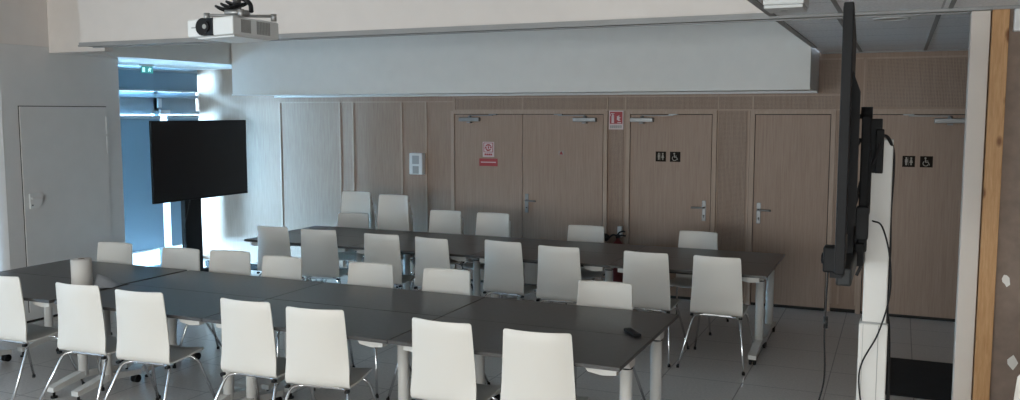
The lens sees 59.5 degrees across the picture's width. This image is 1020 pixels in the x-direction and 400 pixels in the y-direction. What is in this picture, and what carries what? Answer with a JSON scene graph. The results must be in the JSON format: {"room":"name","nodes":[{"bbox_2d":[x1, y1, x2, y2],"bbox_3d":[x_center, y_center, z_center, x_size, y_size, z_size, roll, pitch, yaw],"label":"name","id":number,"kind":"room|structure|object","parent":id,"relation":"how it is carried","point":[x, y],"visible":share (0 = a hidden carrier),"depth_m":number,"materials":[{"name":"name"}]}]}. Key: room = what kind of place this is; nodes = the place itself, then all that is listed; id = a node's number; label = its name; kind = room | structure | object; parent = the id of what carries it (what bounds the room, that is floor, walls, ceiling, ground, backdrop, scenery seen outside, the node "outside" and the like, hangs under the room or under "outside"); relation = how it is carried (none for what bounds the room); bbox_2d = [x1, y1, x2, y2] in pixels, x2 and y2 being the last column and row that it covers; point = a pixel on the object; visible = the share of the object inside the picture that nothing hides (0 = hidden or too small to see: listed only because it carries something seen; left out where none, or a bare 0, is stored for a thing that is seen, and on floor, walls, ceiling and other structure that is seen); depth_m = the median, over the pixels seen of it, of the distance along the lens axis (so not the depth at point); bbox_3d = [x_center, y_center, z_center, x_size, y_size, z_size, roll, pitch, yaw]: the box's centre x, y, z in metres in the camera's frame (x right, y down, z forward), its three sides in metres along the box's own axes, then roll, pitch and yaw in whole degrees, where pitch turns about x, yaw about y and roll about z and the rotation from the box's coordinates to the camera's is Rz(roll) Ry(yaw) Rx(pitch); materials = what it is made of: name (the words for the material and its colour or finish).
{"room":"meeting room","nodes":[
{"label":"meeting room","id":0,"kind":"room"},
{"bbox_2d":[0,43,124,320],"bbox_3d":[-5.193,-0.214,9.437,1.450,2.712,1.400,2,6,23],"label":"wall","id":1,"kind":"structure","parent":0,"point":[29,75],"depth_m":8.78,"materials":[{"name":"grey paint"}]},
{"bbox_2d":[18,106,111,312],"bbox_3d":[-4.512,0.056,9.159,0.042,2.030,1.050,2,6,23],"label":"door","id":2,"kind":"structure","parent":1,"relation":"in","point":[64,150],"depth_m":9.08,"materials":[{"name":"grey paint"}]},
{"bbox_2d":[59,43,231,69],"bbox_3d":[-4.450,-1.969,10.726,1.650,0.645,3.360,2,6,23],"label":"wall","id":3,"kind":"structure","parent":0,"point":[213,56],"depth_m":10.38,"materials":[{"name":"white paint"}]},
{"bbox_2d":[139,64,153,73],"bbox_3d":[-4.480,-1.616,11.005,0.050,0.105,0.200,2,6,23],"label":"exit sign","id":4,"kind":"object","parent":3,"relation":"hanging from","point":[145,68],"visible":1,"depth_m":10.99,"materials":[{"name":"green plastic"}]},
{"bbox_2d":[118,65,198,266],"bbox_3d":[-4.837,-0.379,11.397,0.150,2.660,2.490,2,6,23],"label":"window","id":5,"kind":"structure","parent":3,"relation":"in","point":[154,103],"depth_m":11.75,"materials":[{"name":"glass"}]},
{"bbox_2d":[120,116,164,253],"bbox_3d":[-4.920,-0.162,11.010,0.053,1.748,1.640,2,6,23],"label":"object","id":6,"kind":"structure","parent":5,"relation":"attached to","point":[144,220],"depth_m":11.39,"materials":[{"name":"glass"}]},
{"bbox_2d":[118,66,197,92],"bbox_3d":[-4.780,-1.522,11.200,0.053,0.298,2.340,2,6,23],"label":"roller blind","id":7,"kind":"object","parent":5,"relation":"attached to","point":[130,78],"visible":0.62,"depth_m":11.61,"materials":[{"name":"fabric"}]},
{"bbox_2d":[164,115,198,246],"bbox_3d":[-4.430,-0.272,12.128,0.053,1.748,0.590,2,6,23],"label":"roller blind","id":8,"kind":"object","parent":5,"relation":"attached to","point":[175,207],"visible":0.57,"depth_m":12.00,"materials":[{"name":"fabric"}]},
{"bbox_2d":[0,0,763,53],"bbox_3d":[-2.099,-1.657,7.528,8.430,0.645,0.650,2,6,23],"label":"beam","id":9,"kind":"structure","parent":0,"point":[60,26],"depth_m":7.02,"materials":[{"name":"beige paint"}]},
{"bbox_2d":[0,259,974,399],"bbox_3d":[-2.320,1.783,3.247,11.900,0.060,16.150,2,6,23],"label":"floor","id":10,"kind":"structure","parent":0,"point":[790,366],"depth_m":7.34,"materials":[{"name":"grey tile"}]},
{"bbox_2d":[0,276,84,399],"bbox_3d":[-3.602,0.976,6.555,0.551,0.906,0.640,2,6,22],"label":"chair","id":11,"kind":"object","parent":10,"relation":"on","point":[14,328],"visible":0.94,"depth_m":6.37,"materials":[{"name":"plastic"}]},
{"bbox_2d":[0,271,124,398],"bbox_3d":[-3.761,1.022,6.926,1.390,0.740,0.675,2,6,23],"label":"meeting table","id":12,"kind":"object","parent":10,"relation":"on","point":[38,289],"visible":0.52,"depth_m":6.70,"materials":[{"name":"grey laminate"}]},
{"bbox_2d":[70,257,121,287],"bbox_3d":[-3.131,0.553,6.735,0.340,0.229,0.148,-1,6,-9],"label":"paper towel roll","id":13,"kind":"object","parent":12,"relation":"on","point":[81,267],"visible":0.78,"depth_m":6.68,"materials":[{"name":"paper"}]},
{"bbox_2d":[56,242,132,351],"bbox_3d":[-3.576,0.845,7.897,0.551,0.906,0.640,2,6,19],"label":"chair","id":14,"kind":"object","parent":10,"relation":"on","point":[110,252],"visible":0.12,"depth_m":8.01,"materials":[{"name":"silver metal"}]},
{"bbox_2d":[3,259,186,368],"bbox_3d":[-3.496,0.961,7.550,1.375,0.740,0.675,2,6,23],"label":"meeting table","id":15,"kind":"object","parent":10,"relation":"on","point":[125,274],"visible":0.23,"depth_m":7.54,"materials":[{"name":"grey laminate"}]},
{"bbox_2d":[39,282,160,399],"bbox_3d":[-2.896,1.008,6.226,0.551,0.906,0.640,2,6,20],"label":"chair","id":16,"kind":"object","parent":10,"relation":"on","point":[81,323],"visible":0.84,"depth_m":6.06,"materials":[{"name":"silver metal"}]},
{"bbox_2d":[104,289,215,399],"bbox_3d":[-2.383,1.031,5.992,0.551,0.906,0.640,2,6,18],"label":"chair","id":17,"kind":"object","parent":10,"relation":"on","point":[142,326],"visible":1,"depth_m":5.84,"materials":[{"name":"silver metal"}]},
{"bbox_2d":[54,284,266,399],"bbox_3d":[-2.469,1.077,6.365,1.330,0.740,0.675,2,6,23],"label":"meeting table","id":18,"kind":"object","parent":10,"relation":"on","point":[187,306],"visible":0.52,"depth_m":6.36,"materials":[{"name":"grey laminate"}]},
{"bbox_2d":[121,247,221,368],"bbox_3d":[-2.865,0.877,7.567,0.551,0.906,0.640,2,6,19],"label":"chair","id":19,"kind":"object","parent":10,"relation":"on","point":[187,259],"visible":0.16,"depth_m":7.68,"materials":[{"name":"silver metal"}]},
{"bbox_2d":[172,250,250,368],"bbox_3d":[-2.389,0.892,7.416,0.551,0.906,0.640,2,6,15],"label":"chair","id":20,"kind":"object","parent":10,"relation":"on","point":[220,261],"visible":0.19,"depth_m":7.53,"materials":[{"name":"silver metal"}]},
{"bbox_2d":[181,199,257,271],"bbox_3d":[-3.709,0.103,10.889,1.080,1.800,1.210,2,6,23],"label":"stand","id":21,"kind":"object","parent":10,"relation":"on","point":[191,211],"visible":0.3,"depth_m":10.98,"materials":[{"name":"black metal"}]},
{"bbox_2d":[149,120,247,203],"bbox_3d":[-3.774,-0.495,10.892,0.066,0.950,1.600,2,6,23],"label":"television","id":22,"kind":"object","parent":21,"relation":"attached to","point":[190,159],"visible":1,"depth_m":10.79,"materials":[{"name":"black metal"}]},
{"bbox_2d":[127,270,323,390],"bbox_3d":[-2.213,1.016,6.987,1.360,0.740,0.675,2,6,23],"label":"meeting table","id":23,"kind":"object","parent":10,"relation":"on","point":[191,280],"visible":0.43,"depth_m":6.94,"materials":[{"name":"grey laminate"}]},
{"bbox_2d":[221,255,301,384],"bbox_3d":[-1.894,0.919,7.134,0.551,0.906,0.640,2,6,23],"label":"chair","id":24,"kind":"object","parent":10,"relation":"on","point":[273,266],"visible":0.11,"depth_m":7.24,"materials":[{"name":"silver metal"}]},
{"bbox_2d":[214,298,315,399],"bbox_3d":[-1.596,1.059,5.706,0.551,0.906,0.640,2,6,22],"label":"chair","id":25,"kind":"object","parent":10,"relation":"on","point":[248,337],"visible":0.84,"depth_m":5.54,"materials":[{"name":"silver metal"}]},
{"bbox_2d":[257,225,311,280],"bbox_3d":[-2.385,0.707,9.306,0.551,0.906,0.640,2,6,22],"label":"chair","id":26,"kind":"object","parent":10,"relation":"on","point":[271,240],"visible":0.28,"depth_m":9.13,"materials":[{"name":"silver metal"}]},
{"bbox_2d":[244,233,363,261],"bbox_3d":[-2.081,0.781,9.399,1.302,0.740,0.684,2,6,23],"label":"meeting table","id":27,"kind":"object","parent":10,"relation":"on","point":[343,242],"visible":0.16,"depth_m":9.20,"materials":[{"name":"grey laminate"}]},
{"bbox_2d":[202,299,440,399],"bbox_3d":[-1.219,1.130,5.822,1.388,0.740,0.675,2,6,23],"label":"meeting table","id":28,"kind":"object","parent":10,"relation":"on","point":[370,327],"visible":0.41,"depth_m":5.69,"materials":[{"name":"grey laminate"}]},
{"bbox_2d":[301,229,347,282],"bbox_3d":[-1.878,0.731,9.062,0.551,0.906,0.640,1,6,15],"label":"chair","id":29,"kind":"object","parent":10,"relation":"on","point":[319,248],"visible":0.77,"depth_m":8.90,"materials":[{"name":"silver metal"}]},
{"bbox_2d":[285,306,376,399],"bbox_3d":[-1.128,1.081,5.479,0.551,0.906,0.640,2,6,15],"label":"chair","id":30,"kind":"object","parent":10,"relation":"on","point":[317,356],"visible":1,"depth_m":5.32,"materials":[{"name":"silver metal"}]},
{"bbox_2d":[320,213,368,283],"bbox_3d":[-1.850,0.615,10.255,0.551,0.906,0.640,1,6,15],"label":"chair","id":31,"kind":"object","parent":10,"relation":"on","point":[351,220],"visible":0.33,"depth_m":10.36,"materials":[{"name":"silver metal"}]},
{"bbox_2d":[288,226,411,288],"bbox_3d":[-1.829,0.724,9.976,1.302,0.740,0.684,2,6,23],"label":"meeting table","id":32,"kind":"object","parent":10,"relation":"on","point":[340,231],"visible":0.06,"depth_m":9.98,"materials":[{"name":"grey laminate"}]},
{"bbox_2d":[325,211,375,281],"bbox_3d":[-1.828,0.583,10.580,0.551,0.906,0.640,2,6,21],"label":"chair","id":33,"kind":"object","parent":10,"relation":"on","point":[344,253],"visible":0.16,"depth_m":10.39,"materials":[{"name":"silver metal"}]},
{"bbox_2d":[322,205,373,281],"bbox_3d":[-1.841,0.510,10.544,0.551,0.906,0.640,2,6,21],"label":"chair","id":34,"kind":"object","parent":33,"relation":"on","point":[372,205],"visible":0.08,"depth_m":10.55,"materials":[{"name":"silver metal"}]},
{"bbox_2d":[346,199,372,268],"bbox_3d":[-1.853,0.437,10.507,0.551,0.906,0.640,2,6,21],"label":"chair","id":35,"kind":"object","parent":34,"relation":"on","point":[371,199],"visible":0.11,"depth_m":10.51,"materials":[{"name":"silver metal"}]},
{"bbox_2d":[341,191,371,263],"bbox_3d":[-1.866,0.364,10.470,0.551,0.906,0.640,2,6,21],"label":"chair","id":36,"kind":"object","parent":35,"relation":"on","point":[352,201],"visible":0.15,"depth_m":10.58,"materials":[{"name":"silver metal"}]},
{"bbox_2d":[314,262,411,397],"bbox_3d":[-1.116,0.951,6.808,0.551,0.906,0.640,2,6,18],"label":"chair","id":37,"kind":"object","parent":10,"relation":"on","point":[359,273],"visible":0.18,"depth_m":6.92,"materials":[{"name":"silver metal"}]},
{"bbox_2d":[270,282,484,398],"bbox_3d":[-0.947,1.069,6.443,1.388,0.740,0.675,2,6,23],"label":"meeting table","id":38,"kind":"object","parent":10,"relation":"on","point":[347,295],"visible":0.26,"depth_m":6.38,"materials":[{"name":"grey laminate"}]},
{"bbox_2d":[364,233,417,288],"bbox_3d":[-1.186,0.763,8.731,0.551,0.906,0.640,2,6,22],"label":"chair","id":39,"kind":"object","parent":10,"relation":"on","point":[378,248],"visible":0.48,"depth_m":8.55,"materials":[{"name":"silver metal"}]},
{"bbox_2d":[399,215,414,288],"bbox_3d":[-1.334,0.623,10.170,0.551,0.906,0.640,2,6,22],"label":"chair","id":40,"kind":"object","parent":10,"relation":"on","point":[412,215],"visible":0.09,"depth_m":10.17,"materials":[{"name":"silver metal"}]},
{"bbox_2d":[398,208,414,288],"bbox_3d":[-1.347,0.550,10.134,0.551,0.906,0.640,2,6,22],"label":"chair","id":41,"kind":"object","parent":40,"relation":"on","point":[410,208],"visible":0.12,"depth_m":10.14,"materials":[{"name":"silver metal"}]},
{"bbox_2d":[362,202,414,287],"bbox_3d":[-1.360,0.477,10.097,0.551,0.906,0.640,2,6,22],"label":"chair","id":42,"kind":"object","parent":41,"relation":"on","point":[409,202],"visible":0.15,"depth_m":10.10,"materials":[{"name":"silver metal"}]},
{"bbox_2d":[377,194,409,230],"bbox_3d":[-1.373,0.405,10.060,0.551,0.906,0.640,2,6,22],"label":"chair","id":43,"kind":"object","parent":42,"relation":"on","point":[393,210],"visible":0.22,"depth_m":10.17,"materials":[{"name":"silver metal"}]},
{"bbox_2d":[349,240,484,295],"bbox_3d":[-0.867,0.832,8.872,1.342,0.740,0.684,2,6,23],"label":"meeting table","id":44,"kind":"object","parent":10,"relation":"on","point":[458,252],"visible":0.2,"depth_m":8.64,"materials":[{"name":"grey laminate"}]},
{"bbox_2d":[386,268,489,399],"bbox_3d":[-0.519,0.976,6.548,0.551,0.906,0.640,2,6,21],"label":"chair","id":45,"kind":"object","parent":10,"relation":"on","point":[441,280],"visible":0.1,"depth_m":6.65,"materials":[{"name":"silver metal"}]},
{"bbox_2d":[411,218,472,290],"bbox_3d":[-0.754,0.652,9.875,0.551,0.906,0.640,2,6,22],"label":"chair","id":46,"kind":"object","parent":10,"relation":"on","point":[451,260],"visible":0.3,"depth_m":9.88,"materials":[{"name":"white plastic"}]},
{"bbox_2d":[410,210,472,286],"bbox_3d":[-0.767,0.579,9.838,0.551,0.906,0.640,2,6,22],"label":"chair","id":47,"kind":"object","parent":46,"relation":"on","point":[441,221],"visible":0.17,"depth_m":9.95,"materials":[{"name":"white plastic"}]},
{"bbox_2d":[414,236,471,290],"bbox_3d":[-0.663,0.790,8.459,0.551,0.906,0.640,4,7,32],"label":"chair","id":48,"kind":"object","parent":10,"relation":"on","point":[429,252],"visible":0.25,"depth_m":8.30,"materials":[{"name":"white plastic"}]},
{"bbox_2d":[410,317,500,399],"bbox_3d":[-0.328,1.112,5.155,0.551,0.906,0.640,3,6,25],"label":"chair","id":49,"kind":"object","parent":10,"relation":"on","point":[443,360],"visible":0.99,"depth_m":5.00,"materials":[{"name":"white plastic"}]},
{"bbox_2d":[398,231,521,299],"bbox_3d":[-0.614,0.776,9.448,1.342,0.740,0.684,2,6,23],"label":"meeting table","id":50,"kind":"object","parent":10,"relation":"on","point":[452,238],"visible":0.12,"depth_m":9.50,"materials":[{"name":"grey laminate"}]},
{"bbox_2d":[463,221,510,297],"bbox_3d":[-0.224,0.676,9.623,0.551,0.906,0.640,2,6,23],"label":"chair","id":51,"kind":"object","parent":10,"relation":"on","point":[470,265],"visible":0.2,"depth_m":9.48,"materials":[{"name":"white plastic"}]},
{"bbox_2d":[462,212,509,269],"bbox_3d":[-0.237,0.604,9.586,0.551,0.906,0.640,2,6,23],"label":"chair","id":52,"kind":"object","parent":51,"relation":"on","point":[487,224],"visible":0.26,"depth_m":9.69,"materials":[{"name":"white plastic"}]},
{"bbox_2d":[483,240,540,300],"bbox_3d":[-0.001,0.810,8.248,0.551,0.906,0.640,3,6,29],"label":"chair","id":53,"kind":"object","parent":10,"relation":"on","point":[503,268],"visible":0.84,"depth_m":8.10,"materials":[{"name":"white plastic"}]},
{"bbox_2d":[388,317,652,399],"bbox_3d":[0.065,1.184,5.264,1.400,0.740,0.675,2,6,23],"label":"meeting table","id":54,"kind":"object","parent":10,"relation":"on","point":[604,354],"visible":0.6,"depth_m":5.09,"materials":[{"name":"grey laminate"}]},
{"bbox_2d":[500,328,588,399],"bbox_3d":[0.186,1.135,4.920,0.551,0.906,0.640,2,6,18],"label":"chair","id":55,"kind":"object","parent":10,"relation":"on","point":[535,365],"visible":1,"depth_m":4.75,"materials":[{"name":"white plastic"}]},
{"bbox_2d":[471,248,623,297],"bbox_3d":[0.361,0.884,8.338,1.332,0.740,0.684,2,6,23],"label":"meeting table","id":56,"kind":"object","parent":10,"relation":"on","point":[592,261],"visible":0.22,"depth_m":8.13,"materials":[{"name":"grey laminate"}]},
{"bbox_2d":[536,245,580,303],"bbox_3d":[0.478,0.841,7.932,0.551,0.906,0.640,3,6,24],"label":"chair","id":57,"kind":"object","parent":10,"relation":"on","point":[559,270],"visible":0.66,"depth_m":7.78,"materials":[{"name":"white plastic"}]},
{"bbox_2d":[443,297,678,399],"bbox_3d":[0.335,1.124,5.880,1.400,0.740,0.675,2,6,23],"label":"meeting table","id":58,"kind":"object","parent":10,"relation":"on","point":[653,325],"visible":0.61,"depth_m":5.78,"materials":[{"name":"grey laminate"}]},
{"bbox_2d":[552,225,604,303],"bbox_3d":[0.738,0.727,9.108,0.551,0.906,0.640,2,6,20],"label":"chair","id":59,"kind":"object","parent":10,"relation":"on","point":[582,233],"visible":0.35,"depth_m":9.20,"materials":[{"name":"white plastic"}]},
{"bbox_2d":[513,238,645,310],"bbox_3d":[0.614,0.828,8.915,1.332,0.740,0.684,2,6,23],"label":"meeting table","id":60,"kind":"object","parent":10,"relation":"on","point":[611,248],"visible":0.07,"depth_m":8.92,"materials":[{"name":"grey laminate"}]},
{"bbox_2d":[574,280,645,399],"bbox_3d":[0.607,1.025,6.048,0.551,0.906,0.640,2,6,20],"label":"chair","id":61,"kind":"object","parent":10,"relation":"on","point":[604,294],"visible":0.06,"depth_m":6.16,"materials":[{"name":"white plastic"}]},
{"bbox_2d":[623,251,689,366],"bbox_3d":[1.191,0.873,7.612,0.551,0.906,0.640,3,6,25],"label":"chair","id":62,"kind":"object","parent":10,"relation":"on","point":[648,273],"visible":0.74,"depth_m":7.45,"materials":[{"name":"white plastic"}]},
{"bbox_2d":[609,257,775,364],"bbox_3d":[1.586,0.936,7.806,1.335,0.740,0.684,2,6,23],"label":"meeting table","id":63,"kind":"object","parent":10,"relation":"on","point":[757,273],"visible":0.47,"depth_m":7.57,"materials":[{"name":"grey laminate"}]},
{"bbox_2d":[660,230,728,335],"bbox_3d":[1.780,0.771,8.655,0.551,0.906,0.640,3,6,28],"label":"chair","id":64,"kind":"object","parent":10,"relation":"on","point":[687,239],"visible":0.44,"depth_m":8.74,"materials":[{"name":"white plastic"}]},
{"bbox_2d":[635,246,784,345],"bbox_3d":[1.839,0.880,8.383,1.335,0.740,0.684,2,6,23],"label":"meeting table","id":65,"kind":"object","parent":10,"relation":"on","point":[674,252],"visible":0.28,"depth_m":8.24,"materials":[{"name":"grey laminate"}]},
{"bbox_2d":[676,255,753,375],"bbox_3d":[1.730,0.895,7.378,0.551,0.906,0.640,3,6,24],"label":"chair","id":66,"kind":"object","parent":10,"relation":"on","point":[716,291],"visible":0.98,"depth_m":7.23,"materials":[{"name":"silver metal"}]},
{"bbox_2d":[854,107,894,399],"bbox_3d":[1.669,0.622,4.092,0.800,2.086,0.850,2,6,23],"label":"stand","id":67,"kind":"object","parent":10,"relation":"on","point":[875,190],"visible":0.81,"depth_m":3.94,"materials":[{"name":"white metal"}]},
{"bbox_2d":[834,2,860,274],"bbox_3d":[1.474,-0.281,3.854,0.065,0.945,1.660,2,6,21],"label":"television","id":68,"kind":"object","parent":67,"relation":"attached to","point":[850,93],"visible":0.98,"depth_m":3.12,"materials":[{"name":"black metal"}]},
{"bbox_2d":[821,244,841,278],"bbox_3d":[1.244,0.236,3.446,0.079,0.120,0.070,2,6,23],"label":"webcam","id":69,"kind":"object","parent":68,"relation":"attached to","point":[828,254],"visible":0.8,"depth_m":3.42,"materials":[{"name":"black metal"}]},
{"bbox_2d":[818,272,828,399],"bbox_3d":[1.215,0.974,3.678,0.067,1.458,0.397,1,6,7],"label":"hanging cable","id":70,"kind":"object","parent":69,"relation":"hanging from","point":[825,323],"visible":1,"depth_m":3.44,"materials":[{"name":"black plastic"}]},
{"bbox_2d":[836,225,856,285],"bbox_3d":[1.474,0.168,3.859,0.057,0.245,0.950,2,6,23],"label":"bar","id":71,"kind":"object","parent":68,"relation":"attached to","point":[851,256],"visible":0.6,"depth_m":3.62,"materials":[{"name":"grey metal"}]},
{"bbox_2d":[885,357,952,399],"bbox_3d":[3.186,1.385,6.944,0.620,0.011,1.070,2,6,23],"label":"door mat","id":72,"kind":"object","parent":10,"relation":"on","point":[930,380],"visible":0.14,"depth_m":6.88,"materials":[{"name":"rubber"}]},
{"bbox_2d":[951,10,990,399],"bbox_3d":[2.745,0.216,5.332,0.100,2.643,0.115,2,6,23],"label":"post","id":73,"kind":"object","parent":10,"relation":"on","point":[979,32],"visible":1,"depth_m":5.26,"materials":[{"name":"white paint"}]},
{"bbox_2d":[971,9,1009,399],"bbox_3d":[2.821,0.225,5.258,0.087,2.645,0.110,2,6,23],"label":"wooden post","id":74,"kind":"object","parent":10,"relation":"on","point":[1000,18],"visible":1,"depth_m":5.19,"materials":[{"name":"brown wood"}]},
{"bbox_2d":[1014,375,1019,399],"bbox_3d":[2.462,1.215,4.101,0.551,0.906,0.640,1,6,10],"label":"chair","id":75,"kind":"object","parent":10,"relation":"on","point":[1017,388],"visible":1,"depth_m":3.97,"materials":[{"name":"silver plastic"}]},
{"bbox_2d":[231,21,819,95],"bbox_3d":[-0.104,-1.722,10.106,6.790,1.015,1.060,2,6,23],"label":"ceiling beam","id":76,"kind":"structure","parent":0,"point":[745,54],"depth_m":9.37,"materials":[{"name":"white paint"}]},
{"bbox_2d":[232,88,809,94],"bbox_3d":[-0.317,-1.169,9.664,6.795,0.020,0.015,2,6,23],"label":"trim","id":77,"kind":"structure","parent":76,"relation":"attached to","point":[724,89],"depth_m":9.37,"materials":[{"name":"white paint"}]},
{"bbox_2d":[274,91,817,97],"bbox_3d":[0.030,-1.235,10.462,6.790,0.022,0.130,2,6,23],"label":"trim","id":78,"kind":"structure","parent":76,"relation":"attached to","point":[737,92],"depth_m":10.15,"materials":[{"name":"grey paint"}]},
{"bbox_2d":[747,0,968,53],"bbox_3d":[1.577,-0.732,1.276,3.382,0.013,15.720,2,6,23],"label":"trim","id":79,"kind":"structure","parent":76,"relation":"attached to","point":[756,3],"depth_m":6.62,"materials":[{"name":"metal"}]},
{"bbox_2d":[181,51,985,316],"bbox_3d":[0.866,-0.598,10.349,11.900,3.300,0.200,2,6,23],"label":"wall","id":80,"kind":"structure","parent":0,"point":[309,131],"depth_m":11.66,"materials":[{"name":"paint"}]},
{"bbox_2d":[409,153,424,174],"bbox_3d":[-1.152,-0.451,11.076,0.185,0.265,0.088,2,6,23],"label":"sign","id":81,"kind":"object","parent":80,"relation":"attached to","point":[416,160],"visible":1,"depth_m":11.04,"materials":[{"name":"paper"}]},
{"bbox_2d":[451,111,607,284],"bbox_3d":[0.183,-0.007,10.544,1.990,2.085,0.095,2,6,23],"label":"door","id":82,"kind":"structure","parent":80,"relation":"in","point":[543,192],"depth_m":10.50,"materials":[{"name":"brown wood"}]},
{"bbox_2d":[459,114,496,122],"bbox_3d":[-0.387,-0.977,10.681,0.490,0.109,0.066,2,6,23],"label":"door closer","id":83,"kind":"object","parent":82,"relation":"attached to","point":[469,118],"depth_m":10.69,"materials":[{"name":"metal"}]},
{"bbox_2d":[483,142,493,156],"bbox_3d":[-0.259,-0.607,10.698,0.150,0.180,0.006,2,6,23],"label":"notice sign","id":84,"kind":"object","parent":82,"relation":"attached to","point":[488,147],"visible":1,"depth_m":10.70,"materials":[{"name":"paper"}]},
{"bbox_2d":[479,158,497,165],"bbox_3d":[-0.259,-0.453,10.713,0.240,0.090,0.006,2,6,23],"label":"sign","id":85,"kind":"object","parent":82,"relation":"attached to","point":[482,161],"visible":1,"depth_m":10.71,"materials":[{"name":"plastic"}]},
{"bbox_2d":[554,114,596,123],"bbox_3d":[0.740,-0.929,10.191,0.510,0.109,0.066,2,6,23],"label":"door closer","id":86,"kind":"object","parent":82,"relation":"attached to","point":[584,120],"depth_m":10.13,"materials":[{"name":"metal"}]},
{"bbox_2d":[339,267,854,312],"bbox_3d":[0.245,1.012,10.661,7.240,0.035,0.013,2,6,23],"label":"baseboard","id":87,"kind":"structure","parent":80,"relation":"attached to","point":[831,309],"depth_m":9.27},
{"bbox_2d":[604,226,625,282],"bbox_3d":[1.163,0.642,10.094,0.306,0.680,0.205,2,6,23],"label":"fire extinguisher","id":88,"kind":"object","parent":80,"relation":"attached to","point":[617,276],"visible":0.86,"depth_m":10.01,"materials":[{"name":"red metal"}]},
{"bbox_2d":[609,111,623,128],"bbox_3d":[1.196,-0.901,10.051,0.170,0.210,0.008,2,6,23],"label":"sign","id":89,"kind":"object","parent":80,"relation":"attached to","point":[616,118],"visible":1,"depth_m":10.05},
{"bbox_2d":[278,55,988,305],"bbox_3d":[1.138,-0.267,10.146,9.213,2.560,0.012,2,6,23],"label":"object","id":90,"kind":"structure","parent":80,"relation":"attached to","point":[933,82],"depth_m":9.56,"materials":[{"name":"brown wood"}]},
{"bbox_2d":[624,111,717,299],"bbox_3d":[1.755,0.060,9.861,1.010,2.085,0.095,2,6,23],"label":"door","id":91,"kind":"structure","parent":80,"relation":"in","point":[663,200],"depth_m":9.86,"materials":[{"name":"brown wood"}]},
{"bbox_2d":[630,114,677,123],"bbox_3d":[1.583,-0.893,9.825,0.530,0.109,0.066,2,6,23],"label":"door closer","id":92,"kind":"object","parent":91,"relation":"attached to","point":[641,119],"depth_m":9.84,"materials":[{"name":"metal"}]},
{"bbox_2d":[746,110,836,311],"bbox_3d":[2.930,0.110,9.350,0.855,2.085,0.095,2,6,23],"label":"door","id":93,"kind":"structure","parent":80,"relation":"in","point":[792,153],"depth_m":9.35,"materials":[{"name":"brown wood"}]},
{"bbox_2d":[855,110,965,321],"bbox_3d":[4.054,0.154,8.896,1.070,2.085,0.034,2,6,23],"label":"door","id":94,"kind":"structure","parent":80,"relation":"in","point":[926,208],"depth_m":8.86,"materials":[{"name":"brown wood"}]},
{"bbox_2d":[902,156,914,166],"bbox_3d":[3.963,-0.383,8.868,0.115,0.110,0.006,2,6,23],"label":"sign","id":95,"kind":"object","parent":94,"relation":"attached to","point":[907,161],"visible":1,"depth_m":8.87,"materials":[{"name":"plastic"}]},
{"bbox_2d":[920,156,932,167],"bbox_3d":[4.110,-0.377,8.804,0.115,0.110,0.006,2,6,23],"label":"sign","id":96,"kind":"object","parent":94,"relation":"attached to","point":[925,161],"visible":1,"depth_m":8.80,"materials":[{"name":"plastic"}]},
{"bbox_2d":[903,114,964,124],"bbox_3d":[4.145,-0.785,8.712,0.560,0.109,0.066,2,6,23],"label":"door closer","id":97,"kind":"object","parent":94,"relation":"attached to","point":[950,119],"depth_m":8.65,"materials":[{"name":"metal"}]},
{"bbox_2d":[758,0,1019,52],"bbox_3d":[1.555,-0.746,1.208,3.370,0.030,15.980,2,6,23],"label":"ceiling tiles","id":98,"kind":"structure","parent":0,"point":[951,31],"depth_m":6.33,"materials":[{"name":"tile"}]},
{"bbox_2d":[763,0,808,13],"bbox_3d":[1.458,-1.032,4.706,0.205,0.073,0.265,2,6,23],"label":"light fixture","id":99,"kind":"object","parent":98,"relation":"attached to","point":[772,6],"visible":1,"depth_m":4.61,"materials":[{"name":"white plastic"}]},
{"bbox_2d":[873,17,910,20],"bbox_3d":[2.471,-1.171,5.775,0.230,0.008,0.230,2,6,23],"label":"recessed light","id":100,"kind":"object","parent":98,"relation":"attached to","point":[880,18],"visible":0.99,"depth_m":5.76,"materials":[{"name":"white plastic"}]},
{"bbox_2d":[989,9,1019,399],"bbox_3d":[3.771,0.262,4.884,1.955,2.650,0.120,2,6,23],"label":"wall partition","id":101,"kind":"structure","parent":0,"point":[1006,324],"depth_m":5.20,"materials":[{"name":"wood"}]},
{"bbox_2d":[78,5,1019,47],"bbox_3d":[0.463,-1.218,6.211,9.390,0.038,0.178,2,6,23],"label":"trim","id":102,"kind":"structure","parent":101,"relation":"attached to","point":[753,17],"depth_m":6.19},
{"bbox_2d":[1013,9,1019,31],"bbox_3d":[2.919,-1.016,5.033,0.135,0.125,0.059,2,6,23],"label":"box","id":103,"kind":"object","parent":101,"relation":"attached to","point":[1016,18],"visible":1,"depth_m":5.03,"materials":[{"name":"white plastic"}]},
{"bbox_3d":[-3.865,-1.328,3.621,8.530,0.660,16.150,2,6,23],"label":"ceiling","id":104,"kind":"structure","parent":0,"visible":0},
{"bbox_2d":[204,0,276,21],"bbox_3d":[-1.294,-1.254,4.221,0.313,0.803,0.324,2,6,23],"label":"bracket","id":105,"kind":"object","parent":104,"relation":"attached to","point":[234,8],"visible":0.94,"depth_m":4.21,"materials":[{"name":"grey metal"}]},
{"bbox_2d":[188,16,278,42],"bbox_3d":[-1.326,-0.814,4.284,0.354,0.089,0.426,2,6,23],"label":"projector","id":106,"kind":"object","parent":105,"relation":"hanging from","point":[229,29],"visible":1,"depth_m":4.14,"materials":[{"name":"white plastic"}]},
{"bbox_2d":[241,19,250,32],"bbox_3d":[-1.216,-0.800,4.107,0.003,0.060,0.073,2,6,20],"label":"vent","id":107,"kind":"object","parent":106,"relation":"attached to","point":[245,23],"depth_m":4.11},
{"bbox_2d":[257,21,269,35],"bbox_3d":[-1.169,-0.812,4.231,0.003,0.060,0.103,2,6,20],"label":"vent","id":108,"kind":"object","parent":106,"relation":"attached to","point":[263,27],"depth_m":4.23,"materials":[{"name":"plastic"}]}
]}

